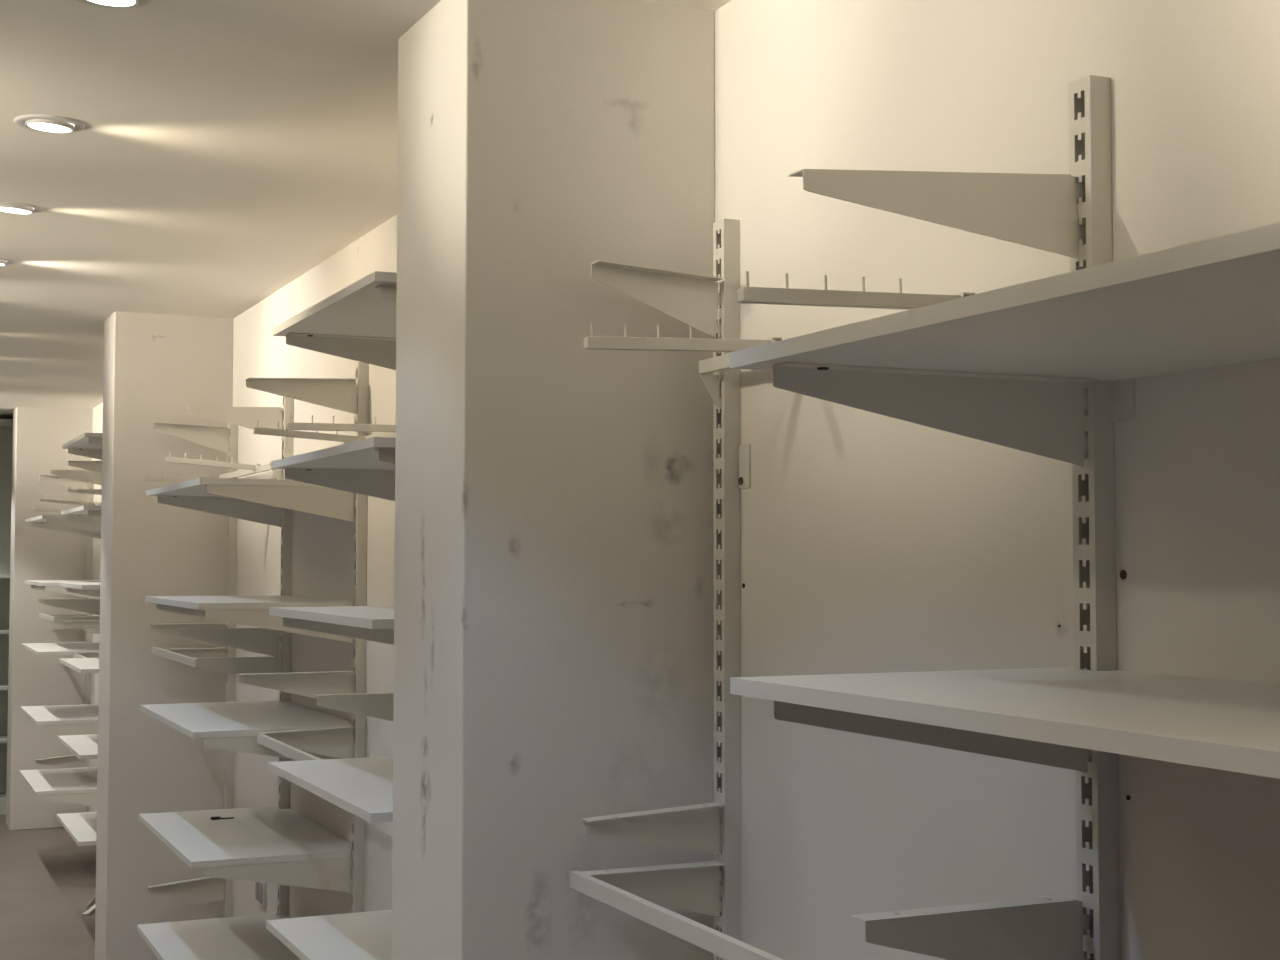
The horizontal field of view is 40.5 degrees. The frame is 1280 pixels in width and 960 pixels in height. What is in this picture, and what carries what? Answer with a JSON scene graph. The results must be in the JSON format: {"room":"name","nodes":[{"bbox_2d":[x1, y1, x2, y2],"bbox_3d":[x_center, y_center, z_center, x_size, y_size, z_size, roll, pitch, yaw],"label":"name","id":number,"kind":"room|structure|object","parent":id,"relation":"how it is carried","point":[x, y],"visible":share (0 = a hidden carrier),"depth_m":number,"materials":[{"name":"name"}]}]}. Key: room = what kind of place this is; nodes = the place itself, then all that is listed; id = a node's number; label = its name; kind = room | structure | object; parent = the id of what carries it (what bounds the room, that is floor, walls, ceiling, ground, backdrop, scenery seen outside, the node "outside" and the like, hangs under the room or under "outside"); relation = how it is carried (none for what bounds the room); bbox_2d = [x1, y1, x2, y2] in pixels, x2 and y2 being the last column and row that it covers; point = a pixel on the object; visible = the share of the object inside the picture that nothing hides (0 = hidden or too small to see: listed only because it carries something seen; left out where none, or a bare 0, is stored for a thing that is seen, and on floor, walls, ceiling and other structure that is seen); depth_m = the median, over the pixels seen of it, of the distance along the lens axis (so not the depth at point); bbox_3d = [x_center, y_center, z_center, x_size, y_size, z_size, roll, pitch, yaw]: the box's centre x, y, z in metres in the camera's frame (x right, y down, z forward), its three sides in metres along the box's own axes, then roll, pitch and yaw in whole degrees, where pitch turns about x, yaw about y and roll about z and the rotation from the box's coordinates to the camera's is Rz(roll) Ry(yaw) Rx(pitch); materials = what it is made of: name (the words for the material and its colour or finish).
{"room":"empty retail store","nodes":[
{"label":"empty retail store","id":0,"kind":"room"},
{"bbox_2d":[0,815,95,959],"bbox_3d":[-2.356,1.887,3.878,4.000,0.100,16.200,1,-3,-24],"label":"floor","id":1,"kind":"structure","parent":0,"point":[48,880],"depth_m":8.57,"materials":[{"name":"plastic"}]},
{"bbox_2d":[0,419,12,814],"bbox_3d":[-4.816,0.881,11.202,2.180,2.574,0.360,1,-3,-24],"label":"shelving unit","id":2,"kind":"object","parent":1,"relation":"on","point":[6,425],"visible":0.02,"depth_m":11.64,"materials":[{"name":"grey metal"}]},
{"bbox_2d":[6,407,92,829],"bbox_3d":[-3.712,0.851,10.908,0.449,2.609,0.305,1,-3,-24],"label":"pillar","id":3,"kind":"structure","parent":0,"point":[39,433],"depth_m":10.75,"materials":[{"name":"white paint"}]},
{"bbox_2d":[95,312,232,959],"bbox_3d":[-1.871,0.666,6.821,0.449,2.609,0.328,1,-3,-24],"label":"pillar","id":4,"kind":"structure","parent":0,"point":[157,366],"depth_m":6.66,"materials":[{"name":"white paint"}]},
{"bbox_2d":[0,0,730,418],"bbox_3d":[-2.349,-0.820,4.004,3.710,0.129,15.900,1,-3,-24],"label":"ceiling","id":5,"kind":"structure","parent":0,"point":[226,150],"depth_m":4.08,"materials":[{"name":"white paint"}]},
{"bbox_2d":[0,202,42,213],"bbox_3d":[-1.678,-0.728,4.653,0.151,0.021,0.151,1,-3,-24],"label":"recessed light","id":6,"kind":"object","parent":5,"relation":"in","point":[5,207],"visible":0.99,"depth_m":4.62,"materials":[{"name":"white"}]},
{"bbox_2d":[13,114,84,132],"bbox_3d":[-1.288,-0.775,3.788,0.151,0.021,0.151,1,-3,-24],"label":"recessed light","id":7,"kind":"object","parent":5,"relation":"in","point":[35,122],"visible":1,"depth_m":3.76,"materials":[{"name":"white"}]},
{"bbox_2d":[75,0,152,7],"bbox_3d":[-0.889,-0.812,2.902,0.151,0.021,0.151,1,-3,-24],"label":"recessed light","id":8,"kind":"object","parent":5,"relation":"in","point":[101,3],"visible":1,"depth_m":2.93,"materials":[{"name":"white"}]},
{"bbox_2d":[392,0,714,959],"bbox_3d":[-0.157,0.494,3.017,0.449,2.609,0.393,1,-3,-24],"label":"pillar","id":9,"kind":"structure","parent":0,"point":[554,572],"depth_m":2.86,"materials":[{"name":"paint"}]},
{"bbox_2d":[86,0,1279,959],"bbox_3d":[-0.601,0.559,4.729,0.152,2.634,15.900,1,-3,-24],"label":"wall","id":10,"kind":"structure","parent":0,"point":[870,542],"depth_m":2.34,"materials":[{"name":"paint"}]},
{"bbox_2d":[83,483,93,805],"bbox_3d":[-3.420,0.967,10.762,0.030,2.084,0.040,1,-3,-24],"label":"upright","id":11,"kind":"object","parent":10,"relation":"attached to","point":[90,496],"visible":0.39,"depth_m":10.76,"materials":[{"name":"silver metal"}]},
{"bbox_2d":[36,755,83,767],"bbox_3d":[-3.549,1.734,10.646,0.298,0.099,0.032,1,-3,-24],"label":"shelf bracket","id":12,"kind":"object","parent":11,"relation":"attached to","point":[70,761],"visible":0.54,"depth_m":10.67,"materials":[{"name":"silver metal"}]},
{"bbox_2d":[40,475,87,488],"bbox_3d":[-3.554,0.025,10.722,0.294,0.100,0.032,3,-4,-24],"label":"shelf bracket","id":13,"kind":"object","parent":11,"relation":"attached to","point":[75,484],"visible":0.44,"depth_m":10.74,"materials":[{"name":"silver metal"}]},
{"bbox_2d":[89,438,101,445],"bbox_3d":[-2.146,-0.125,7.444,0.424,0.100,0.032,1,-3,-24],"label":"shelf bracket","id":14,"kind":"object","parent":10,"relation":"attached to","point":[98,441],"visible":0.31,"depth_m":7.36,"materials":[{"name":"silver metal"}]},
{"bbox_2d":[62,433,102,448],"bbox_3d":[-2.302,-0.168,7.795,0.467,0.018,0.872,1,-3,-24],"label":"shelf board","id":15,"kind":"object","parent":14,"relation":"on","point":[82,441],"visible":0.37,"depth_m":7.73,"materials":[{"name":"white laminate"}]},
{"bbox_2d":[223,423,237,917],"bbox_3d":[-1.573,0.781,6.663,0.030,2.084,0.040,1,-3,-24],"label":"upright","id":16,"kind":"object","parent":10,"relation":"attached to","point":[233,438],"visible":0.56,"depth_m":6.66,"materials":[{"name":"silver metal"}]},
{"bbox_2d":[156,603,204,617],"bbox_3d":[-1.377,0.450,5.714,0.416,0.100,0.032,1,-3,-24],"label":"shelf bracket","id":17,"kind":"object","parent":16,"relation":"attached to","point":[201,613],"visible":0.05,"depth_m":5.68,"materials":[{"name":"silver metal"}]},
{"bbox_2d":[147,877,224,899],"bbox_3d":[-1.702,1.548,6.547,0.298,0.099,0.032,1,-3,-24],"label":"shelf bracket","id":18,"kind":"object","parent":16,"relation":"attached to","point":[203,887],"visible":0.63,"depth_m":6.57,"materials":[{"name":"silver metal"}]},
{"bbox_2d":[150,623,227,647],"bbox_3d":[-1.706,0.595,6.588,0.294,0.100,0.032,1,-3,-24],"label":"shelf bracket","id":19,"kind":"object","parent":16,"relation":"attached to","point":[170,629],"visible":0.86,"depth_m":6.60,"materials":[{"name":"silver metal"}]},
{"bbox_2d":[153,422,229,452],"bbox_3d":[-1.706,-0.160,6.622,0.294,0.100,0.032,3,-4,-24],"label":"shelf bracket","id":20,"kind":"object","parent":16,"relation":"attached to","point":[214,437],"visible":1,"depth_m":6.65,"materials":[{"name":"silver metal"}]},
{"bbox_2d":[157,648,226,673],"bbox_3d":[-1.696,0.690,6.589,0.272,0.100,0.032,1,-3,-24],"label":"shelf bracket","id":21,"kind":"object","parent":16,"relation":"attached to","point":[191,652],"visible":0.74,"depth_m":6.62,"materials":[{"name":"silver metal"}]},
{"bbox_2d":[255,882,266,907],"bbox_3d":[-1.340,1.456,6.134,0.013,0.090,0.132,1,-3,-24],"label":"wall socket","id":22,"kind":"object","parent":10,"relation":"attached to","point":[260,888],"visible":0.8,"depth_m":6.09,"materials":[{"name":"white plastic"}]},
{"bbox_2d":[277,396,293,916],"bbox_3d":[-1.188,0.743,5.809,0.030,2.084,0.040,1,-3,-24],"label":"upright","id":23,"kind":"object","parent":10,"relation":"attached to","point":[287,403],"visible":0.44,"depth_m":5.81,"materials":[{"name":"silver metal"}]},
{"bbox_2d":[152,647,196,667],"bbox_3d":[-1.644,0.622,6.124,0.014,0.025,0.930,1,-3,-24],"label":"rail","id":24,"kind":"object","parent":23,"relation":"attached to","point":[187,660],"visible":1,"depth_m":6.07,"materials":[{"name":"silver metal"}]},
{"bbox_2d":[158,495,282,526],"bbox_3d":[-1.376,0.105,5.730,0.416,0.100,0.032,1,-3,-24],"label":"shelf bracket","id":25,"kind":"object","parent":23,"relation":"attached to","point":[219,505],"visible":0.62,"depth_m":5.75,"materials":[{"name":"silver metal"}]},
{"bbox_2d":[178,628,281,656],"bbox_3d":[-1.359,0.543,5.764,0.340,0.100,0.032,1,-3,-24],"label":"shelf bracket","id":26,"kind":"object","parent":23,"relation":"attached to","point":[265,641],"visible":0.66,"depth_m":5.77,"materials":[{"name":"silver metal"}]},
{"bbox_2d":[188,406,283,436],"bbox_3d":[-1.346,-0.194,5.803,0.316,0.100,0.032,-1,-2,-24],"label":"shelf bracket","id":27,"kind":"object","parent":23,"relation":"attached to","point":[248,417],"visible":0.94,"depth_m":5.80,"materials":[{"name":"silver metal"}]},
{"bbox_2d":[195,656,281,675],"bbox_3d":[-1.333,0.639,5.771,0.284,0.100,0.032,1,-3,-24],"label":"shelf bracket","id":28,"kind":"object","parent":23,"relation":"attached to","point":[258,664],"visible":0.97,"depth_m":5.76,"materials":[{"name":"silver metal"}]},
{"bbox_2d":[219,463,281,479],"bbox_3d":[-1.412,0.000,6.256,0.036,0.077,0.934,1,-3,-24],"label":"rail","id":29,"kind":"object","parent":23,"relation":"attached to","point":[266,467],"visible":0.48,"depth_m":6.07,"materials":[{"name":"silver metal"}]},
{"bbox_2d":[145,471,232,482],"bbox_3d":[-1.669,-0.008,6.436,0.320,0.037,0.018,2,-3,-24],"label":"peg arm","id":30,"kind":"object","parent":29,"relation":"attached to","point":[147,478],"visible":0.69,"depth_m":6.40,"materials":[{"name":"silver metal"}]},
{"bbox_2d":[166,451,259,469],"bbox_3d":[-1.477,-0.066,6.012,0.321,0.058,0.018,1,-3,-24],"label":"peg arm","id":31,"kind":"object","parent":29,"relation":"attached to","point":[216,463],"visible":0.99,"depth_m":6.00,"materials":[{"name":"silver metal"}]},
{"bbox_2d":[350,362,368,912],"bbox_3d":[-0.795,0.703,4.936,0.030,2.084,0.077,1,-3,-24],"label":"upright","id":32,"kind":"object","parent":10,"relation":"attached to","point":[361,369],"visible":0.64,"depth_m":4.95,"materials":[{"name":"silver metal"}]},
{"bbox_2d":[137,913,300,959],"bbox_3d":[-1.211,1.434,5.277,0.479,0.018,0.978,1,-3,-24],"label":"shelf board","id":33,"kind":"object","parent":32,"relation":"attached to","point":[238,937],"visible":0.79,"depth_m":5.41,"materials":[{"name":"white laminate"}]},
{"bbox_2d":[146,478,322,495],"bbox_3d":[-1.205,0.028,5.343,0.469,0.018,0.978,1,-3,-24],"label":"shelf board","id":34,"kind":"object","parent":32,"relation":"attached to","point":[195,487],"visible":0.44,"depth_m":4.92,"materials":[{"name":"white laminate"}]},
{"bbox_2d":[139,806,350,867],"bbox_3d":[-1.210,1.079,5.293,0.479,0.018,0.978,1,-3,-24],"label":"shelf board","id":35,"kind":"object","parent":32,"relation":"attached to","point":[271,834],"visible":0.98,"depth_m":5.18,"materials":[{"name":"white laminate"}]},
{"bbox_2d":[140,700,351,738],"bbox_3d":[-1.210,0.726,5.309,0.479,0.018,0.978,1,-3,-24],"label":"shelf board","id":36,"kind":"object","parent":32,"relation":"attached to","point":[245,718],"visible":0.98,"depth_m":5.18,"materials":[{"name":"white laminate"}]},
{"bbox_2d":[145,595,352,609],"bbox_3d":[-1.205,0.373,5.327,0.469,0.018,0.978,1,-3,-24],"label":"shelf board","id":37,"kind":"object","parent":32,"relation":"attached to","point":[248,601],"visible":0.91,"depth_m":5.00,"materials":[{"name":"white laminate"}]},
{"bbox_2d":[202,857,352,892],"bbox_3d":[-1.014,1.118,4.862,0.426,0.100,0.032,1,-3,-24],"label":"shelf bracket","id":38,"kind":"object","parent":32,"relation":"attached to","point":[334,874],"visible":1,"depth_m":4.87,"materials":[{"name":"silver metal"}]},
{"bbox_2d":[203,736,353,759],"bbox_3d":[-1.013,0.766,4.879,0.426,0.100,0.032,1,-3,-24],"label":"shelf bracket","id":39,"kind":"object","parent":32,"relation":"attached to","point":[247,744],"visible":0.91,"depth_m":4.82,"materials":[{"name":"silver metal"}]},
{"bbox_2d":[205,609,352,642],"bbox_3d":[-1.013,0.413,4.895,0.426,0.100,0.032,1,-3,-24],"label":"shelf bracket","id":40,"kind":"object","parent":32,"relation":"attached to","point":[261,618],"visible":0.4,"depth_m":4.86,"materials":[{"name":"silver metal"}]},
{"bbox_2d":[205,485,356,521],"bbox_3d":[-1.012,0.068,4.910,0.426,0.100,0.032,1,-3,-24],"label":"shelf bracket","id":41,"kind":"object","parent":32,"relation":"attached to","point":[323,501],"visible":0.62,"depth_m":4.92,"materials":[{"name":"silver metal"}]},
{"bbox_2d":[257,733,322,760],"bbox_3d":[-0.869,0.699,4.409,0.014,0.025,0.930,1,-3,-24],"label":"rail","id":42,"kind":"object","parent":32,"relation":"attached to","point":[278,746],"visible":0.64,"depth_m":4.53,"materials":[{"name":"silver metal"}]},
{"bbox_2d":[237,671,354,698],"bbox_3d":[-0.956,0.590,4.866,0.338,0.100,0.032,1,-3,-24],"label":"shelf bracket","id":43,"kind":"object","parent":32,"relation":"attached to","point":[309,684],"visible":0.97,"depth_m":4.89,"materials":[{"name":"silver metal"}]},
{"bbox_2d":[246,378,356,413],"bbox_3d":[-0.947,-0.242,4.908,0.329,0.100,0.032,1,-3,-24],"label":"shelf bracket","id":44,"kind":"object","parent":32,"relation":"attached to","point":[334,393],"visible":1,"depth_m":4.93,"materials":[{"name":"silver metal"}]},
{"bbox_2d":[258,726,353,758],"bbox_3d":[-0.927,0.750,4.872,0.278,0.100,0.032,-1,-2,-24],"label":"shelf bracket","id":45,"kind":"object","parent":32,"relation":"attached to","point":[337,742],"visible":0.98,"depth_m":4.90,"materials":[{"name":"silver metal"}]},
{"bbox_2d":[713,219,750,959],"bbox_3d":[0.144,0.609,2.853,0.030,2.084,0.114,1,-3,-24],"label":"upright","id":46,"kind":"object","parent":10,"relation":"attached to","point":[731,460],"visible":0.93,"depth_m":2.86,"materials":[{"name":"silver metal"}]},
{"bbox_2d":[581,861,724,916],"bbox_3d":[0.022,0.665,2.773,0.268,0.090,0.032,1,-3,-24],"label":"shelf bracket","id":47,"kind":"object","parent":46,"relation":"attached to","point":[694,887],"visible":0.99,"depth_m":2.80,"materials":[{"name":"silver metal"}]},
{"bbox_2d":[581,802,724,853],"bbox_3d":[0.031,0.567,2.782,0.257,0.085,0.032,1,-3,-24],"label":"shelf bracket","id":48,"kind":"object","parent":46,"relation":"attached to","point":[691,827],"visible":1,"depth_m":2.80,"materials":[{"name":"silver metal"}]},
{"bbox_2d":[591,260,723,337],"bbox_3d":[0.036,-0.293,2.823,0.238,0.108,0.032,1,-3,-24],"label":"shelf bracket","id":49,"kind":"object","parent":46,"relation":"attached to","point":[691,299],"visible":1,"depth_m":2.84,"materials":[{"name":"silver metal"}]},
{"bbox_2d":[570,870,783,959],"bbox_3d":[0.083,0.610,2.320,0.014,0.025,0.914,1,-3,-24],"label":"rail","id":50,"kind":"object","parent":46,"relation":"attached to","point":[727,947],"visible":1,"depth_m":2.41,"materials":[{"name":"silver metal"}]},
{"bbox_2d":[1068,75,1134,959],"bbox_3d":[0.536,0.569,1.982,0.030,2.084,0.077,1,-3,-24],"label":"upright","id":51,"kind":"object","parent":10,"relation":"attached to","point":[1089,99],"visible":0.77,"depth_m":2.01,"materials":[{"name":"silver metal"}]},
{"bbox_2d":[699,354,730,407],"bbox_3d":[0.305,-0.178,2.447,0.036,0.077,0.934,1,-3,-24],"label":"rail","id":52,"kind":"object","parent":51,"relation":"attached to","point":[719,363],"visible":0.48,"depth_m":2.85,"materials":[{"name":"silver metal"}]},
{"bbox_2d":[584,324,781,351],"bbox_3d":[0.067,-0.209,2.584,0.320,0.045,0.018,1,-3,-24],"label":"rail","id":53,"kind":"object","parent":52,"relation":"attached to","point":[591,342],"visible":0.91,"depth_m":2.56,"materials":[{"name":"silver metal"}]},
{"bbox_2d":[737,271,974,309],"bbox_3d":[0.269,-0.231,2.127,0.328,0.037,0.018,0,-2,-24],"label":"rail","id":54,"kind":"object","parent":52,"relation":"attached to","point":[749,295],"visible":0.82,"depth_m":2.11,"materials":[{"name":"silver metal"}]},
{"bbox_2d":[773,701,1091,772],"bbox_3d":[0.339,0.283,1.903,0.420,0.100,0.032,1,-3,-24],"label":"shelf bracket","id":55,"kind":"object","parent":51,"relation":"attached to","point":[1061,756],"visible":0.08,"depth_m":1.92,"materials":[{"name":"silver metal"}]},
{"bbox_2d":[772,362,1096,466],"bbox_3d":[0.339,-0.069,1.919,0.420,0.100,0.032,1,-3,-24],"label":"shelf bracket","id":56,"kind":"object","parent":51,"relation":"attached to","point":[1043,416],"visible":1,"depth_m":1.95,"materials":[{"name":"silver metal"}]},
{"bbox_2d":[789,169,1085,258],"bbox_3d":[0.345,-0.311,1.979,0.382,0.099,0.032,1,-3,-24],"label":"shelf bracket","id":57,"kind":"object","parent":51,"relation":"attached to","point":[1038,211],"visible":1,"depth_m":1.98,"materials":[{"name":"silver metal"}]},
{"bbox_2d":[850,895,1089,959],"bbox_3d":[0.375,0.531,1.955,0.302,0.100,0.032,1,-3,-24],"label":"shelf bracket","id":58,"kind":"object","parent":51,"relation":"attached to","point":[1047,927],"visible":1,"depth_m":1.95,"materials":[{"name":"silver metal"}]},
{"bbox_2d":[730,222,1279,380],"bbox_3d":[0.522,-0.147,1.513,0.467,0.018,1.031,1,-3,-24],"label":"shelf board","id":59,"kind":"object","parent":51,"relation":"attached to","point":[1213,302],"visible":0.82,"depth_m":1.54,"materials":[{"name":"white laminate"}]},
{"bbox_2d":[730,667,1279,778],"bbox_3d":[0.522,0.205,1.497,0.467,0.018,1.031,1,-3,-24],"label":"shelf board","id":60,"kind":"object","parent":51,"relation":"attached to","point":[1221,724],"visible":0.93,"depth_m":1.54,"materials":[{"name":"white laminate"}]},
{"bbox_3d":[-0.090,0.632,3.373,0.030,2.084,0.040,1,-3,-24],"label":"upright","id":61,"kind":"object","parent":10,"relation":"attached to","visible":0},
{"bbox_2d":[266,910,391,959],"bbox_3d":[-0.456,0.994,3.634,0.467,0.018,0.872,1,-3,-24],"label":"shelf board","id":62,"kind":"object","parent":61,"relation":"attached to","point":[359,935],"visible":0.32,"depth_m":3.79,"materials":[{"name":"white laminate"}]},
{"bbox_2d":[268,756,392,822],"bbox_3d":[-0.456,0.638,3.650,0.467,0.018,0.872,1,-3,-24],"label":"shelf board","id":63,"kind":"object","parent":61,"relation":"attached to","point":[362,787],"visible":0.38,"depth_m":3.63,"materials":[{"name":"white laminate"}]},
{"bbox_2d":[269,606,393,628],"bbox_3d":[-0.455,0.286,3.666,0.467,0.018,0.872,1,-3,-24],"label":"shelf board","id":64,"kind":"object","parent":61,"relation":"attached to","point":[370,617],"visible":0.38,"depth_m":3.57,"materials":[{"name":"white laminate"}]},
{"bbox_2d":[375,448,394,463],"bbox_3d":[-0.299,-0.004,3.331,0.424,0.100,0.032,1,-3,-24],"label":"shelf bracket","id":65,"kind":"object","parent":61,"relation":"attached to","point":[385,455],"visible":0.09,"depth_m":3.24,"materials":[{"name":"silver metal"}]},
{"bbox_2d":[271,437,394,469],"bbox_3d":[-0.455,-0.047,3.682,0.467,0.018,0.872,1,-3,-24],"label":"shelf board","id":66,"kind":"object","parent":65,"relation":"on","point":[362,454],"visible":0.38,"depth_m":3.60,"materials":[{"name":"white laminate"}]},
{"bbox_2d":[376,284,396,300],"bbox_3d":[-0.299,-0.311,3.345,0.424,0.100,0.032,1,-3,-24],"label":"shelf bracket","id":67,"kind":"object","parent":61,"relation":"attached to","point":[386,291],"visible":0.14,"depth_m":3.25,"materials":[{"name":"silver metal"}]},
{"bbox_2d":[272,271,396,337],"bbox_3d":[-0.455,-0.354,3.696,0.467,0.018,0.872,1,-3,-24],"label":"shelf board","id":68,"kind":"object","parent":67,"relation":"on","point":[358,309],"visible":0.36,"depth_m":3.66,"materials":[{"name":"white laminate"}]},
{"bbox_3d":[-0.417,0.665,4.099,0.030,2.084,0.040,1,-3,-24],"label":"upright","id":69,"kind":"object","parent":10,"relation":"attached to","visible":0},
{"bbox_2d":[283,617,393,644],"bbox_3d":[-0.609,0.361,4.003,0.424,0.100,0.032,1,-3,-24],"label":"shelf bracket","id":70,"kind":"object","parent":69,"relation":"attached to","point":[386,636],"visible":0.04,"depth_m":3.99,"materials":[{"name":"silver metal"}]},
{"bbox_2d":[284,468,394,500],"bbox_3d":[-0.609,0.027,4.018,0.424,0.100,0.032,1,-3,-24],"label":"shelf bracket","id":71,"kind":"object","parent":69,"relation":"attached to","point":[374,483],"visible":0.53,"depth_m":4.01,"materials":[{"name":"silver metal"}]},
{"bbox_2d":[286,332,395,369],"bbox_3d":[-0.609,-0.280,4.032,0.424,0.100,0.032,1,-3,-24],"label":"shelf bracket","id":72,"kind":"object","parent":69,"relation":"attached to","point":[378,351],"visible":0.52,"depth_m":4.02,"materials":[{"name":"silver metal"}]},
{"bbox_2d":[314,692,393,720],"bbox_3d":[-0.589,0.547,4.050,0.340,0.100,0.032,1,-3,-24],"label":"shelf bracket","id":73,"kind":"object","parent":69,"relation":"attached to","point":[377,705],"visible":0.52,"depth_m":4.01,"materials":[{"name":"silver metal"}]},
{"bbox_2d":[343,432,395,443],"bbox_3d":[-0.641,-0.090,4.547,0.036,0.077,0.934,1,-3,-24],"label":"rail","id":74,"kind":"object","parent":69,"relation":"attached to","point":[382,434],"visible":0.04,"depth_m":4.59,"materials":[{"name":"silver metal"}]},
{"bbox_2d":[253,420,365,442],"bbox_3d":[-0.882,-0.129,4.691,0.321,0.055,0.018,1,-3,-24],"label":"peg arm","id":75,"kind":"object","parent":74,"relation":"attached to","point":[257,430],"visible":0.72,"depth_m":4.67,"materials":[{"name":"silver metal"}]},
{"bbox_2d":[286,415,395,431],"bbox_3d":[-0.723,-0.141,4.338,0.320,0.037,0.018,1,-3,-24],"label":"peg arm","id":76,"kind":"object","parent":74,"relation":"attached to","point":[290,425],"visible":0.76,"depth_m":4.32,"materials":[{"name":"silver metal"}]},
{"bbox_3d":[-1.936,0.818,7.469,0.030,2.084,0.040,1,-3,-24],"label":"upright","id":77,"kind":"object","parent":10,"relation":"attached to","visible":0},
{"bbox_2d":[56,812,96,845],"bbox_3d":[-2.303,1.538,7.717,0.467,0.018,0.872,1,-3,-24],"label":"shelf board","id":78,"kind":"object","parent":77,"relation":"attached to","point":[82,827],"visible":0.37,"depth_m":7.67,"materials":[{"name":"white laminate"}]},
{"bbox_2d":[58,734,97,758],"bbox_3d":[-2.303,1.179,7.733,0.467,0.018,0.872,1,-3,-24],"label":"shelf board","id":79,"kind":"object","parent":77,"relation":"attached to","point":[81,746],"visible":0.36,"depth_m":7.66,"materials":[{"name":"white laminate"}]},
{"bbox_2d":[59,658,98,673],"bbox_3d":[-2.303,0.824,7.750,0.467,0.018,0.872,1,-3,-24],"label":"shelf board","id":80,"kind":"object","parent":77,"relation":"attached to","point":[81,665],"visible":0.36,"depth_m":7.65,"materials":[{"name":"white laminate"}]},
{"bbox_3d":[-2.264,0.851,8.198,0.030,2.084,0.040,1,-3,-24],"label":"upright","id":81,"kind":"object","parent":10,"relation":"attached to","visible":0},
{"bbox_2d":[67,514,100,525],"bbox_3d":[-2.456,0.213,8.118,0.424,0.100,0.032,1,-3,-24],"label":"shelf bracket","id":82,"kind":"object","parent":81,"relation":"attached to","point":[85,518],"visible":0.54,"depth_m":8.07,"materials":[{"name":"silver metal"}]},
{"bbox_2d":[68,448,101,459],"bbox_3d":[-2.456,-0.094,8.132,0.424,0.100,0.032,1,-3,-24],"label":"shelf bracket","id":83,"kind":"object","parent":81,"relation":"attached to","point":[86,452],"visible":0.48,"depth_m":8.09,"materials":[{"name":"silver metal"}]},
{"bbox_3d":[-3.034,0.929,9.906,0.030,2.084,0.040,1,-3,-24],"label":"upright","id":84,"kind":"object","parent":10,"relation":"attached to","visible":0},
{"bbox_2d":[20,704,97,724],"bbox_3d":[-3.057,1.264,9.392,0.479,0.018,0.978,1,-3,-24],"label":"shelf board","id":85,"kind":"object","parent":84,"relation":"attached to","point":[86,713],"visible":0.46,"depth_m":9.30,"materials":[{"name":"white laminate"}]},
{"bbox_2d":[32,522,100,538],"bbox_3d":[-3.223,0.290,9.829,0.416,0.100,0.032,1,-3,-24],"label":"shelf bracket","id":86,"kind":"object","parent":84,"relation":"attached to","point":[44,525],"visible":0.52,"depth_m":9.83,"materials":[{"name":"silver metal"}]},
{"bbox_2d":[45,599,99,615],"bbox_3d":[-3.206,0.729,9.864,0.340,0.100,0.032,1,-3,-24],"label":"shelf bracket","id":87,"kind":"object","parent":84,"relation":"attached to","point":[92,606],"visible":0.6,"depth_m":9.86,"materials":[{"name":"silver metal"}]},
{"bbox_2d":[51,470,101,485],"bbox_3d":[-3.193,-0.008,9.903,0.316,0.100,0.032,-1,-2,-24],"label":"shelf bracket","id":88,"kind":"object","parent":84,"relation":"attached to","point":[93,477],"visible":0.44,"depth_m":9.89,"materials":[{"name":"silver metal"}]},
{"bbox_3d":[-2.649,0.890,9.052,0.030,2.084,0.040,1,-3,-24],"label":"upright","id":89,"kind":"object","parent":10,"relation":"attached to","visible":0},
{"bbox_2d":[21,642,98,654],"bbox_3d":[-3.057,0.912,9.409,0.479,0.018,0.978,1,-3,-24],"label":"shelf board","id":90,"kind":"object","parent":89,"relation":"attached to","point":[75,647],"visible":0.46,"depth_m":9.31,"materials":[{"name":"white laminate"}]},
{"bbox_2d":[24,580,99,585],"bbox_3d":[-3.052,0.559,9.427,0.469,0.018,0.978,1,-3,-24],"label":"shelf board","id":91,"kind":"object","parent":89,"relation":"attached to","point":[31,582],"visible":0.44,"depth_m":9.36,"materials":[{"name":"white laminate"}]},
{"bbox_2d":[42,792,96,805],"bbox_3d":[-2.861,1.660,8.945,0.426,0.100,0.032,1,-3,-24],"label":"shelf bracket","id":92,"kind":"object","parent":89,"relation":"attached to","point":[90,798],"visible":0.43,"depth_m":8.91,"materials":[{"name":"silver metal"}]},
{"bbox_2d":[19,767,97,794],"bbox_3d":[-3.058,1.620,9.376,0.479,0.018,0.978,1,-3,-24],"label":"shelf board","id":93,"kind":"object","parent":92,"relation":"on","point":[84,779],"visible":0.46,"depth_m":9.28,"materials":[{"name":"white laminate"}]},
{"bbox_2d":[43,723,97,734],"bbox_3d":[-2.861,1.304,8.962,0.426,0.100,0.032,1,-3,-24],"label":"shelf bracket","id":94,"kind":"object","parent":89,"relation":"attached to","point":[78,728],"visible":0.34,"depth_m":8.93,"materials":[{"name":"silver metal"}]},
{"bbox_2d":[46,519,100,532],"bbox_3d":[-2.860,0.253,9.010,0.426,0.100,0.032,1,-3,-24],"label":"shelf bracket","id":95,"kind":"object","parent":89,"relation":"attached to","point":[61,522],"visible":0.38,"depth_m":8.97,"materials":[{"name":"silver metal"}]},
{"bbox_2d":[68,460,101,472],"bbox_3d":[-2.794,-0.056,9.007,0.329,0.100,0.032,1,-3,-24],"label":"shelf bracket","id":96,"kind":"object","parent":89,"relation":"attached to","point":[96,466],"visible":0.33,"depth_m":8.99,"materials":[{"name":"silver metal"}]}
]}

